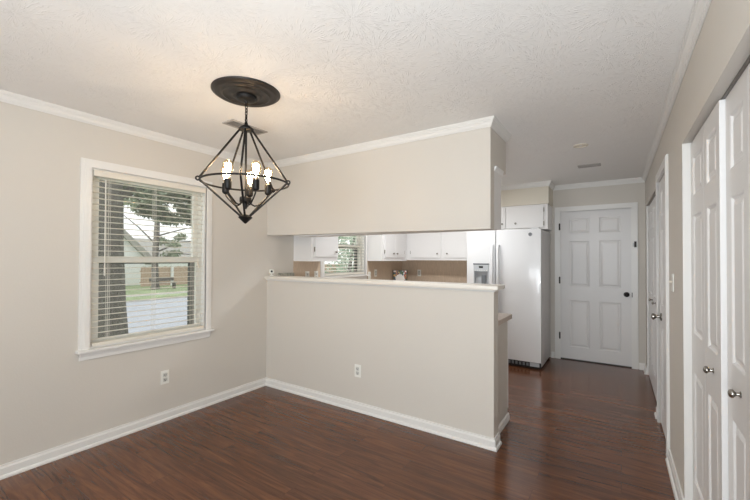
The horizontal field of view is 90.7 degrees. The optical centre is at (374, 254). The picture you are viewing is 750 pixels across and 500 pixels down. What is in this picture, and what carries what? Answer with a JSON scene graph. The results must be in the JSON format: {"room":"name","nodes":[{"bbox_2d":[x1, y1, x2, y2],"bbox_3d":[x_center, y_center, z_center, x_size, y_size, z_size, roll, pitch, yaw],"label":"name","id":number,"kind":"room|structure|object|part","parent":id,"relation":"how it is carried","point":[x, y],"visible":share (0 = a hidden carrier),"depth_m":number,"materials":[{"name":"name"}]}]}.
{"room":"dining room","nodes":[
{"label":"dining room","id":0,"kind":"room"},
{"bbox_2d":[0,101,293,464],"bbox_3d":[-2.417,0.192,2.379,0.140,2.440,10.602,0,-1,34],"label":"wall","id":1,"kind":"structure","parent":0,"point":[50,398],"depth_m":2.66,"materials":[{"name":"grey paint"}]},
{"bbox_2d":[75,157,214,360],"bbox_3d":[-1.889,0.043,3.131,0.190,1.473,1.062,0,-1,34],"label":"window","id":2,"kind":"structure","parent":1,"relation":"in","point":[87,288],"depth_m":2.98,"materials":[{"name":"white paint"}]},
{"bbox_3d":[-1.846,0.711,3.092,0.080,0.020,1.062,0,-1,34],"label":"sill","id":3,"kind":"part","parent":2,"relation":"part of","materials":[{"name":"white paint"}]},
{"bbox_3d":[-1.929,-0.274,3.173,0.030,0.688,0.846,0,-1,34],"label":"sash","id":4,"kind":"part","parent":2,"relation":"part of","materials":[{"name":"white plastic"}]},
{"bbox_3d":[-1.955,0.371,3.180,0.020,0.638,0.846,0,-1,34],"label":"screen frame","id":5,"kind":"part","parent":2,"relation":"part of","materials":[{"name":"grey"}]},
{"bbox_3d":[-1.898,0.361,3.142,0.030,0.655,0.846,0,-1,34],"label":"sash","id":6,"kind":"part","parent":2,"relation":"part of","materials":[{"name":"white plastic"}]},
{"bbox_2d":[91,170,205,346],"bbox_3d":[-1.849,0.034,3.105,0.071,1.306,0.882,0,-1,34],"label":"window blind","id":7,"kind":"object","parent":2,"relation":"attached to","point":[96,173],"visible":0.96,"depth_m":3.04,"materials":[{"name":"beige plastic"}]},
{"bbox_3d":[-2.040,0.046,2.830,0.042,1.243,0.012,0,-1,34],"label":"ladder cord","id":8,"kind":"part","parent":7,"relation":"part of","materials":[{"name":"white fabric"}]},
{"bbox_3d":[-1.858,0.675,3.100,0.048,0.024,0.874,0,-1,34],"label":"rail","id":9,"kind":"part","parent":7,"relation":"part of","materials":[{"name":"beige plastic"}]},
{"bbox_3d":[-1.856,0.050,3.108,0.042,1.243,0.012,0,-1,34],"label":"ladder cord","id":10,"kind":"part","parent":7,"relation":"part of","materials":[{"name":"white fabric"}]},
{"bbox_3d":[-1.672,0.054,3.386,0.042,1.243,0.012,0,-1,34],"label":"ladder cord","id":11,"kind":"part","parent":7,"relation":"part of","materials":[{"name":"white fabric"}]},
{"bbox_2d":[160,369,168,384],"bbox_3d":[-1.798,1.054,3.171,0.010,0.115,0.070,0,-1,34],"label":"wall outlet","id":12,"kind":"object","parent":1,"relation":"attached to","point":[164,374],"visible":1,"depth_m":3.17,"materials":[{"name":"white plastic"}]},
{"bbox_2d":[0,377,501,479],"bbox_3d":[-2.125,1.346,0.411,2.509,0.082,7.373,0,-1,34],"label":"baseboard","id":13,"kind":"structure","parent":1,"relation":"attached to","point":[9,469],"depth_m":3.00,"materials":[{"name":"white paint"}]},
{"bbox_2d":[0,89,511,169],"bbox_3d":[-2.020,-1.018,0.598,2.495,0.064,7.738,0,-1,34],"label":"trim","id":14,"kind":"structure","parent":1,"relation":"attached to","point":[493,122],"depth_m":3.00,"materials":[{"name":"white paint"}]},
{"bbox_2d":[277,273,293,275],"bbox_3d":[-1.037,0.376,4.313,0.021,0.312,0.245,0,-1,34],"label":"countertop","id":15,"kind":"structure","parent":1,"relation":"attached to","point":[281,274],"depth_m":4.31,"materials":[{"name":"grey stone"}]},
{"bbox_2d":[294,235,337,260],"bbox_3d":[-0.703,-0.305,4.538,0.334,0.784,0.471,0,-1,34],"label":"upper cabinet","id":16,"kind":"object","parent":1,"relation":"attached to","point":[305,248],"visible":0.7,"depth_m":4.38,"materials":[{"name":"white paint"}]},
{"bbox_3d":[-0.582,-0.312,4.484,0.018,0.693,0.415,0,-1,34],"label":"door","id":17,"kind":"part","parent":16,"relation":"part of","materials":[{"name":"white paint"}]},
{"bbox_2d":[320,235,369,278],"bbox_3d":[-0.458,-0.140,5.293,0.190,1.050,1.087,0,-1,34],"label":"window","id":18,"kind":"structure","parent":1,"relation":"in","point":[357,254],"depth_m":5.64,"materials":[{"name":"white paint"}]},
{"bbox_3d":[-0.466,0.079,5.306,0.030,0.430,0.871,0,-1,34],"label":"sash","id":19,"kind":"part","parent":18,"relation":"part of","materials":[{"name":"white plastic"}]},
{"bbox_2d":[325,236,364,275],"bbox_3d":[-0.422,-0.148,5.269,0.062,0.883,0.907,0,-1,34],"label":"window blind","id":20,"kind":"object","parent":18,"relation":"attached to","point":[358,237],"visible":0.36,"depth_m":5.26,"materials":[{"name":"beige plastic"}]},
{"bbox_3d":[-0.426,0.281,5.265,0.048,0.024,0.899,0,-1,34],"label":"rail","id":21,"kind":"part","parent":20,"relation":"part of","materials":[{"name":"beige plastic"}]},
{"bbox_3d":[-0.523,0.089,5.343,0.020,0.413,0.871,0,-1,34],"label":"screen frame","id":22,"kind":"part","parent":18,"relation":"part of","materials":[{"name":"grey"}]},
{"bbox_3d":[-0.414,0.317,5.257,0.080,0.020,1.087,0,-1,34],"label":"sill","id":23,"kind":"part","parent":18,"relation":"part of","materials":[{"name":"white paint"}]},
{"bbox_2d":[293,260,466,282],"bbox_3d":[0.367,0.317,5.122,1.468,0.460,2.650,0,-1,34],"label":"backsplash","id":24,"kind":"structure","parent":1,"relation":"attached to","point":[455,271],"depth_m":6.16,"materials":[{"name":"beige tile"}]},
{"bbox_2d":[367,234,406,260],"bbox_3d":[0.222,-0.283,5.948,0.318,0.784,0.765,0,-1,34],"label":"upper cabinet","id":25,"kind":"object","parent":1,"relation":"attached to","point":[389,247],"visible":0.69,"depth_m":5.70,"materials":[{"name":"white paint"}]},
{"bbox_3d":[0.230,-0.293,5.736,0.018,0.693,0.280,0,-1,34],"label":"door","id":26,"kind":"part","parent":25,"relation":"part of","materials":[{"name":"white paint"}]},
{"bbox_3d":[0.396,-0.289,5.987,0.018,0.693,0.308,0,-1,34],"label":"door","id":27,"kind":"part","parent":25,"relation":"part of","materials":[{"name":"white paint"}]},
{"bbox_2d":[0,357,674,499],"bbox_3d":[-0.671,1.464,1.203,4.659,0.120,10.902,0,-1,34],"label":"floor","id":28,"kind":"structure","parent":0,"point":[575,430],"depth_m":2.63,"materials":[{"name":"brown wood"}]},
{"bbox_2d":[498,321,509,432],"bbox_3d":[0.293,1.003,3.526,1.804,0.868,0.480,0,-1,34],"label":"base cabinet","id":29,"kind":"object","parent":28,"relation":"on","point":[503,414],"visible":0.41,"depth_m":3.09,"materials":[{"name":"grey paint"}]},
{"bbox_3d":[1.036,1.404,3.027,0.016,0.060,0.476,0,-1,34],"label":"shoe moulding","id":30,"kind":"part","parent":29,"relation":"part of","materials":[{"name":"white paint"}]},
{"bbox_2d":[498,313,511,325],"bbox_3d":[0.040,0.549,3.728,2.461,0.040,0.526,0,-1,34],"label":"countertop","id":31,"kind":"structure","parent":29,"relation":"on","point":[502,317],"depth_m":3.12,"materials":[{"name":"beige laminate"}]},
{"bbox_2d":[467,227,549,368],"bbox_3d":[1.867,0.566,5.180,0.954,1.797,0.816,0,-1,34],"label":"refrigerator","id":32,"kind":"object","parent":28,"relation":"on","point":[516,259],"visible":0.78,"depth_m":4.81,"materials":[{"name":"white metal"}]},
{"bbox_3d":[1.464,0.527,5.082,0.390,1.694,0.072,0,-1,34],"label":"freezer door","id":33,"kind":"part","parent":32,"relation":"part of","materials":[{"name":"white metal"}]},
{"bbox_3d":[1.460,0.191,5.073,0.204,0.093,0.064,0,-1,34],"label":"control panel","id":34,"kind":"part","parent":32,"relation":"part of","materials":[{"name":"grey plastic"}]},
{"bbox_3d":[1.561,0.427,4.938,0.039,1.120,0.071,0,-1,34],"label":"handle","id":35,"kind":"part","parent":32,"relation":"part of","materials":[{"name":"white plastic"}]},
{"bbox_3d":[1.625,0.426,4.896,0.039,1.120,0.071,0,-1,34],"label":"handle","id":36,"kind":"part","parent":32,"relation":"part of","materials":[{"name":"white plastic"}]},
{"bbox_3d":[1.865,0.525,4.817,0.556,1.694,0.072,0,-1,34],"label":"fresh food door","id":37,"kind":"part","parent":32,"relation":"part of","materials":[{"name":"white metal"}]},
{"bbox_2d":[561,357,631,367],"bbox_3d":[2.973,1.461,5.010,0.842,0.011,0.061,0,-1,34],"label":"threshold","id":38,"kind":"object","parent":28,"relation":"on","point":[561,357],"visible":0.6,"depth_m":4.97,"materials":[{"name":"black wood"}]},
{"bbox_3d":[0.428,1.026,5.218,1.457,0.868,2.400,0,-1,34],"label":"base cabinet","id":39,"kind":"object","parent":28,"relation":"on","visible":0},
{"bbox_3d":[0.430,0.570,5.225,1.457,0.040,2.399,0,-1,34],"label":"countertop","id":40,"kind":"structure","parent":39,"relation":"on","visible":0},
{"bbox_2d":[393,270,406,280],"bbox_3d":[0.423,0.419,6.290,0.244,0.289,0.070,0,-1,4],"label":"picture","id":41,"kind":"object","parent":40,"relation":"on","point":[397,274],"visible":0.52,"depth_m":6.29,"materials":[{"name":"multicoloured paper"}]},
{"bbox_2d":[0,0,694,185],"bbox_3d":[-0.661,-1.096,1.236,4.659,0.120,10.902,0,-1,34],"label":"ceiling","id":42,"kind":"structure","parent":0,"point":[558,75],"depth_m":2.02,"materials":[{"name":"white paint"}]},
{"bbox_2d":[222,119,267,134],"bbox_3d":[-1.035,-1.010,2.963,0.135,0.009,0.335,0,-1,34],"label":"ceiling vent","id":43,"kind":"object","parent":42,"relation":"in","point":[233,123],"visible":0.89,"depth_m":2.91,"materials":[{"name":"grey"}]},
{"bbox_2d":[211,76,279,106],"bbox_3d":[-0.811,-1.006,2.337,0.414,0.032,0.414,0,-1,34],"label":"ceiling medallion","id":44,"kind":"object","parent":42,"relation":"attached to","point":[226,88],"visible":0.84,"depth_m":2.26,"materials":[{"name":"brown metal"}]},
{"bbox_2d":[195,93,290,223],"bbox_3d":[-0.813,-0.591,2.342,0.548,0.801,0.557,0,-1,26],"label":"chandelier","id":45,"kind":"object","parent":44,"relation":"hanging from","point":[245,199],"visible":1,"depth_m":2.31,"materials":[{"name":"brown metal"}]},
{"bbox_3d":[-0.942,-0.619,2.253,0.241,0.340,0.013,1,-1,-31],"label":"rod","id":46,"kind":"part","parent":45,"relation":"part of","materials":[{"name":"brown metal"}]},
{"bbox_3d":[-0.937,-0.338,2.253,0.253,0.222,0.013,1,-1,-31],"label":"rod","id":47,"kind":"part","parent":45,"relation":"part of","materials":[{"name":"brown metal"}]},
{"bbox_2d":[222,183,227,193],"bbox_3d":[-0.949,-0.415,2.352,0.042,0.069,0.042,0,-1,34],"label":"socket","id":48,"kind":"object","parent":45,"relation":"attached to","point":[224,191],"depth_m":2.34,"materials":[{"name":"brown metal"}]},
{"bbox_2d":[224,178,231,189],"bbox_3d":[-0.877,-0.417,2.208,0.042,0.069,0.042,0,-1,34],"label":"socket","id":49,"kind":"object","parent":45,"relation":"attached to","point":[227,181],"depth_m":2.19,"materials":[{"name":"brown metal"}]},
{"bbox_3d":[-0.852,-0.343,2.255,0.010,0.084,0.118,0,-1,28],"label":"arm","id":50,"kind":"part","parent":45,"relation":"part of","materials":[{"name":"brown metal"}]},
{"bbox_3d":[-0.923,-0.336,2.422,0.253,0.222,0.013,0,-1,41],"label":"rod","id":51,"kind":"part","parent":45,"relation":"part of","materials":[{"name":"brown metal"}]},
{"bbox_3d":[-0.928,-0.616,2.431,0.241,0.340,0.013,0,-1,41],"label":"rod","id":52,"kind":"part","parent":45,"relation":"part of","materials":[{"name":"brown metal"}]},
{"bbox_3d":[-0.781,-0.338,2.188,0.013,0.222,0.253,0,-1,-13],"label":"rod","id":53,"kind":"part","parent":45,"relation":"part of","materials":[{"name":"brown metal"}]},
{"bbox_3d":[-0.778,-0.619,2.184,0.013,0.340,0.241,0,-1,-13],"label":"rod","id":54,"kind":"part","parent":45,"relation":"part of","materials":[{"name":"brown metal"}]},
{"bbox_3d":[-0.813,-0.530,2.331,0.012,0.495,0.013,0,-1,34],"label":"stem","id":55,"kind":"part","parent":45,"relation":"part of","materials":[{"name":"brown metal"}]},
{"bbox_3d":[-0.811,-0.885,2.336,0.017,0.156,0.016,0,-1,-11],"label":"chain","id":56,"kind":"part","parent":45,"relation":"part of","materials":[{"name":"brown metal"}]},
{"bbox_2d":[247,186,252,196],"bbox_3d":[-0.833,-0.413,2.465,0.042,0.069,0.042,0,-1,34],"label":"socket","id":57,"kind":"object","parent":45,"relation":"attached to","point":[249,189],"depth_m":2.45,"materials":[{"name":"brown metal"}]},
{"bbox_2d":[252,179,259,190],"bbox_3d":[-0.718,-0.416,2.231,0.042,0.069,0.042,0,-1,34],"label":"socket","id":58,"kind":"object","parent":45,"relation":"attached to","point":[255,182],"depth_m":2.22,"materials":[{"name":"brown metal"}]},
{"bbox_3d":[-0.740,-0.341,2.365,0.118,0.084,0.010,1,-1,-26],"label":"arm","id":59,"kind":"part","parent":45,"relation":"part of","materials":[{"name":"brown metal"}]},
{"bbox_3d":[-0.754,-0.615,2.472,0.013,0.340,0.241,0,-1,23],"label":"rod","id":60,"kind":"part","parent":45,"relation":"part of","materials":[{"name":"brown metal"}]},
{"bbox_3d":[-0.758,-0.335,2.462,0.013,0.222,0.253,0,-1,23],"label":"rod","id":61,"kind":"part","parent":45,"relation":"part of","materials":[{"name":"brown metal"}]},
{"bbox_3d":[-0.670,-0.336,2.317,0.224,0.222,0.129,0,-1,34],"label":"rod","id":62,"kind":"part","parent":45,"relation":"part of","materials":[{"name":"brown metal"}]},
{"bbox_2d":[265,184,270,194],"bbox_3d":[-0.691,-0.414,2.390,0.042,0.069,0.042,0,-1,34],"label":"socket","id":63,"kind":"object","parent":45,"relation":"attached to","point":[267,186],"depth_m":2.37,"materials":[{"name":"brown metal"}]},
{"bbox_3d":[-0.662,-0.617,2.320,0.241,0.340,0.013,0,-1,5],"label":"rod","id":64,"kind":"part","parent":45,"relation":"part of","materials":[{"name":"brown metal"}]},
{"bbox_2d":[573,143,587,147],"bbox_3d":[1.889,-0.994,3.401,0.124,0.008,0.124,0,-1,34],"label":"smoke detector","id":65,"kind":"object","parent":42,"relation":"attached to","point":[582,145],"visible":1,"depth_m":3.40,"materials":[{"name":"beige plastic"}]},
{"bbox_2d":[578,163,600,167],"bbox_3d":[2.381,-0.981,4.118,0.220,0.009,0.130,0,-1,34],"label":"ceiling vent","id":66,"kind":"object","parent":42,"relation":"in","point":[595,164],"visible":1,"depth_m":4.09,"materials":[{"name":"grey metal"}]},
{"bbox_2d":[266,127,505,437],"bbox_3d":[-0.038,0.217,3.595,2.482,2.440,0.442,0,-1,34],"label":"wall","id":67,"kind":"structure","parent":0,"point":[426,354],"depth_m":3.19,"materials":[{"name":"grey paint"}]},
{"bbox_2d":[355,364,360,377],"bbox_3d":[-0.159,1.069,3.390,0.070,0.115,0.010,0,-1,34],"label":"wall outlet","id":68,"kind":"object","parent":67,"relation":"attached to","point":[357,367],"visible":1,"depth_m":3.39,"materials":[{"name":"white plastic"}]},
{"bbox_2d":[264,275,504,291],"bbox_3d":[-0.109,0.261,3.451,2.520,0.048,0.205,0,-1,34],"label":"bar ledge","id":69,"kind":"object","parent":67,"relation":"on","point":[350,281],"visible":0.99,"depth_m":3.17,"materials":[{"name":"white"}]},
{"bbox_2d":[296,166,503,236],"bbox_3d":[0.104,-0.430,3.513,2.134,0.476,0.243,0,-1,34],"label":"upper cabinet","id":70,"kind":"object","parent":67,"relation":"attached to","point":[498,172],"visible":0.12,"depth_m":2.96,"materials":[{"name":"white paint"}]},
{"bbox_3d":[0.980,-0.654,2.921,0.018,0.034,0.218,0,-1,34],"label":"moulding","id":71,"kind":"part","parent":70,"relation":"part of","materials":[{"name":"white paint"}]},
{"bbox_2d":[501,186,552,206],"bbox_3d":[1.407,-0.821,5.806,2.459,0.295,0.392,0,-1,34],"label":"wall","id":72,"kind":"structure","parent":0,"point":[535,195],"depth_m":5.12,"materials":[{"name":"beige paint"}]},
{"bbox_2d":[501,204,551,230],"bbox_3d":[2.002,-0.504,5.388,0.986,0.341,0.420,0,-1,34],"label":"upper cabinet","id":73,"kind":"object","parent":72,"relation":"attached to","point":[537,215],"visible":0.7,"depth_m":5.12,"materials":[{"name":"white paint"}]},
{"bbox_3d":[1.690,-0.506,5.385,0.395,0.295,0.018,0,-1,34],"label":"door","id":74,"kind":"part","parent":73,"relation":"part of","materials":[{"name":"white paint"}]},
{"bbox_3d":[2.076,-0.507,5.130,0.470,0.295,0.018,0,-1,34],"label":"door","id":75,"kind":"part","parent":73,"relation":"part of","materials":[{"name":"white paint"}]},
{"bbox_2d":[501,0,711,190],"bbox_3d":[-0.854,-1.003,1.362,3.596,0.064,10.301,0,-1,34],"label":"trim","id":76,"kind":"structure","parent":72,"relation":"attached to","point":[700,8],"depth_m":2.34,"materials":[{"name":"white paint"}]},
{"bbox_2d":[547,182,645,363],"bbox_3d":[2.261,0.251,5.548,4.459,2.440,0.150,0,-1,34],"label":"wall","id":77,"kind":"structure","parent":0,"point":[634,192],"depth_m":4.88,"materials":[{"name":"grey paint"}]},
{"bbox_2d":[407,231,466,259],"bbox_3d":[0.992,-0.284,6.079,1.458,0.771,0.372,0,-1,34],"label":"upper cabinet","id":78,"kind":"object","parent":77,"relation":"attached to","point":[440,245],"visible":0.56,"depth_m":5.88,"materials":[{"name":"white paint"}]},
{"bbox_3d":[0.820,-0.287,6.012,0.540,0.693,0.018,0,-1,34],"label":"door","id":79,"kind":"part","parent":78,"relation":"part of","materials":[{"name":"white paint"}]},
{"bbox_3d":[1.294,-0.289,5.699,0.475,0.693,0.018,0,-1,34],"label":"door","id":80,"kind":"part","parent":78,"relation":"part of","materials":[{"name":"white paint"}]},
{"bbox_2d":[555,202,638,368],"bbox_3d":[2.959,0.402,4.997,0.964,2.130,0.104,0,-1,34],"label":"door","id":81,"kind":"structure","parent":77,"relation":"in","point":[596,249],"depth_m":4.99,"materials":[{"name":"white paint"}]},
{"bbox_2d":[645,0,749,495],"bbox_3d":[0.657,0.178,0.344,0.111,2.440,10.602,0,-1,33],"label":"wall","id":82,"kind":"structure","parent":0,"point":[722,47],"depth_m":2.05,"materials":[{"name":"grey paint"}]},
{"bbox_2d":[639,363,646,374],"bbox_3d":[3.329,1.422,4.600,0.072,0.082,0.219,0,-1,34],"label":"baseboard","id":83,"kind":"structure","parent":82,"relation":"attached to","point":[642,366],"depth_m":4.67,"materials":[{"name":"white paint"}]},
{"bbox_2d":[646,194,656,400],"bbox_3d":[2.961,0.428,3.898,0.126,2.048,1.379,0,-1,33],"label":"door","id":84,"kind":"structure","parent":82,"relation":"in","point":[651,209],"depth_m":4.07,"materials":[{"name":"white paint"}]},
{"bbox_2d":[651,154,669,457],"bbox_3d":[2.254,0.370,2.916,0.106,2.135,0.790,0,-1,33],"label":"door","id":85,"kind":"structure","parent":82,"relation":"in","point":[662,188],"depth_m":2.93,"materials":[{"name":"white paint"}]},
{"bbox_3d":[2.342,0.520,3.083,0.070,0.064,0.064,0,-1,33],"label":"knob","id":86,"kind":"part","parent":85,"relation":"part of","materials":[{"name":"silver metal"}]},
{"bbox_2d":[669,274,673,291],"bbox_3d":[1.917,0.184,2.398,0.022,0.115,0.070,0,-1,33],"label":"light switch","id":87,"kind":"object","parent":82,"relation":"attached to","point":[672,281],"visible":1,"depth_m":2.38,"materials":[{"name":"white plastic"}]},
{"bbox_3d":[1.924,0.184,2.393,0.006,0.115,0.070,0,-1,33],"label":"plate","id":88,"kind":"part","parent":87,"relation":"part of","materials":[{"name":"white plastic"}]},
{"bbox_2d":[665,449,683,499],"bbox_3d":[1.857,1.386,2.303,0.027,0.082,0.633,0,-1,33],"label":"baseboard","id":89,"kind":"structure","parent":82,"relation":"attached to","point":[678,494],"depth_m":2.28,"materials":[{"name":"white paint"}]},
{"bbox_2d":[682,55,749,499],"bbox_3d":[1.389,0.398,1.471,0.106,2.034,1.293,0,-1,33],"label":"door","id":90,"kind":"structure","parent":82,"relation":"in","point":[716,165],"depth_m":1.48,"materials":[{"name":"white paint"}]},
{"bbox_3d":[1.414,0.492,1.571,0.034,0.031,0.031,0,-1,33],"label":"knob","id":91,"kind":"part","parent":90,"relation":"part of","materials":[{"name":"silver metal"}]},
{"bbox_3d":[1.253,0.487,1.292,0.034,0.031,0.031,0,-1,33],"label":"knob","id":92,"kind":"part","parent":90,"relation":"part of","materials":[{"name":"silver metal"}]},
{"label":"outside","id":93,"kind":"structure","parent":0,"visible":0},
{"bbox_2d":[125,284,187,300],"bbox_3d":[-25.091,2.709,28.577,66.581,0.300,100.000,0,-1,34],"label":"lawn","id":94,"kind":"structure","parent":93,"point":[142,290],"depth_m":25.34,"materials":[{"name":"green plant"}]},
{"bbox_2d":[124,230,151,285],"bbox_3d":[-26.346,-1.478,29.953,9.700,8.100,11.500,0,-1,34],"label":"house","id":95,"kind":"structure","parent":94,"relation":"on","point":[130,245],"depth_m":30.90,"materials":[{"name":"white"}]},
{"bbox_2d":[98,180,191,337],"bbox_3d":[-4.023,-0.554,7.633,1.831,5.955,3.243,0,-1,34],"label":"street tree","id":96,"kind":"object","parent":94,"relation":"on","point":[112,268],"visible":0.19,"depth_m":6.53,"materials":[{"name":"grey plant"}]},
{"bbox_2d":[126,296,186,302],"bbox_3d":[-11.931,2.449,19.863,0.250,0.100,100.000,0,-1,34],"label":"kerb","id":97,"kind":"object","parent":94,"relation":"on","point":[185,296],"visible":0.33,"depth_m":19.85,"materials":[{"name":"concrete"}]},
{"bbox_2d":[124,197,190,288],"bbox_3d":[-15.713,-1.392,28.637,3.682,8.079,7.872,0,-1,34],"label":"street tree","id":98,"kind":"object","parent":94,"relation":"on","point":[167,254],"visible":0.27,"depth_m":27.58,"materials":[{"name":"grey plant"}]},
{"bbox_2d":[134,238,189,266],"bbox_3d":[-22.743,0.558,47.149,11.000,4.500,15.500,0,-1,34],"label":"house","id":99,"kind":"structure","parent":94,"relation":"on","point":[141,241],"depth_m":40.86,"materials":[{"name":"white"}]},
{"bbox_2d":[149,277,176,289],"bbox_3d":[-15.666,2.151,27.410,0.510,0.859,1.750,0,-1,34],"label":"park bench","id":100,"kind":"object","parent":94,"relation":"on","point":[170,278],"visible":0.86,"depth_m":27.49,"materials":[{"name":"grey wood"}]},
{"bbox_3d":[-15.852,1.863,27.538,0.060,0.280,1.750,0,-1,34],"label":"backrest","id":101,"kind":"part","parent":100,"relation":"part of","materials":[{"name":"brown wood"}]},
{"bbox_2d":[140,265,344,286],"bbox_3d":[-11.245,1.901,39.925,0.260,1.720,25.992,0,-1,34],"label":"wooden fence","id":102,"kind":"object","parent":94,"relation":"on","point":[177,272],"visible":0.13,"depth_m":31.05,"materials":[{"name":"brown wood"}]},
{"bbox_3d":[-17.033,1.764,31.098,0.160,1.720,0.180,0,-1,34],"label":"post","id":103,"kind":"part","parent":102,"relation":"part of","materials":[{"name":"white wood"}]},
{"bbox_2d":[325,236,355,272],"bbox_3d":[-0.558,0.580,11.137,1.849,3.849,4.713,0,-1,34],"label":"shrub","id":104,"kind":"object","parent":94,"relation":"on","point":[350,256],"visible":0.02,"depth_m":10.66,"materials":[{"name":"green plant"}]},
{"bbox_3d":[-0.714,0.985,10.797,0.237,2.924,0.151,0,-1,8],"label":"stem","id":105,"kind":"part","parent":104,"relation":"part of","materials":[{"name":"grey plant"}]},
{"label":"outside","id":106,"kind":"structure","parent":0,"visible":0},
{"bbox_2d":[126,291,186,296],"bbox_3d":[-14.954,2.503,21.864,1.300,0.020,100.000,0,-1,34],"label":"path","id":107,"kind":"structure","parent":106,"point":[176,292],"depth_m":23.05,"materials":[{"name":"concrete"}]},
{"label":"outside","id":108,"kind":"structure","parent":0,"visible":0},
{"bbox_2d":[126,298,186,332],"bbox_3d":[-6.742,2.466,16.424,12.200,0.020,100.000,0,-1,34],"label":"road","id":109,"kind":"structure","parent":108,"point":[174,304],"depth_m":14.90,"materials":[{"name":"grey asphalt"}]}
]}

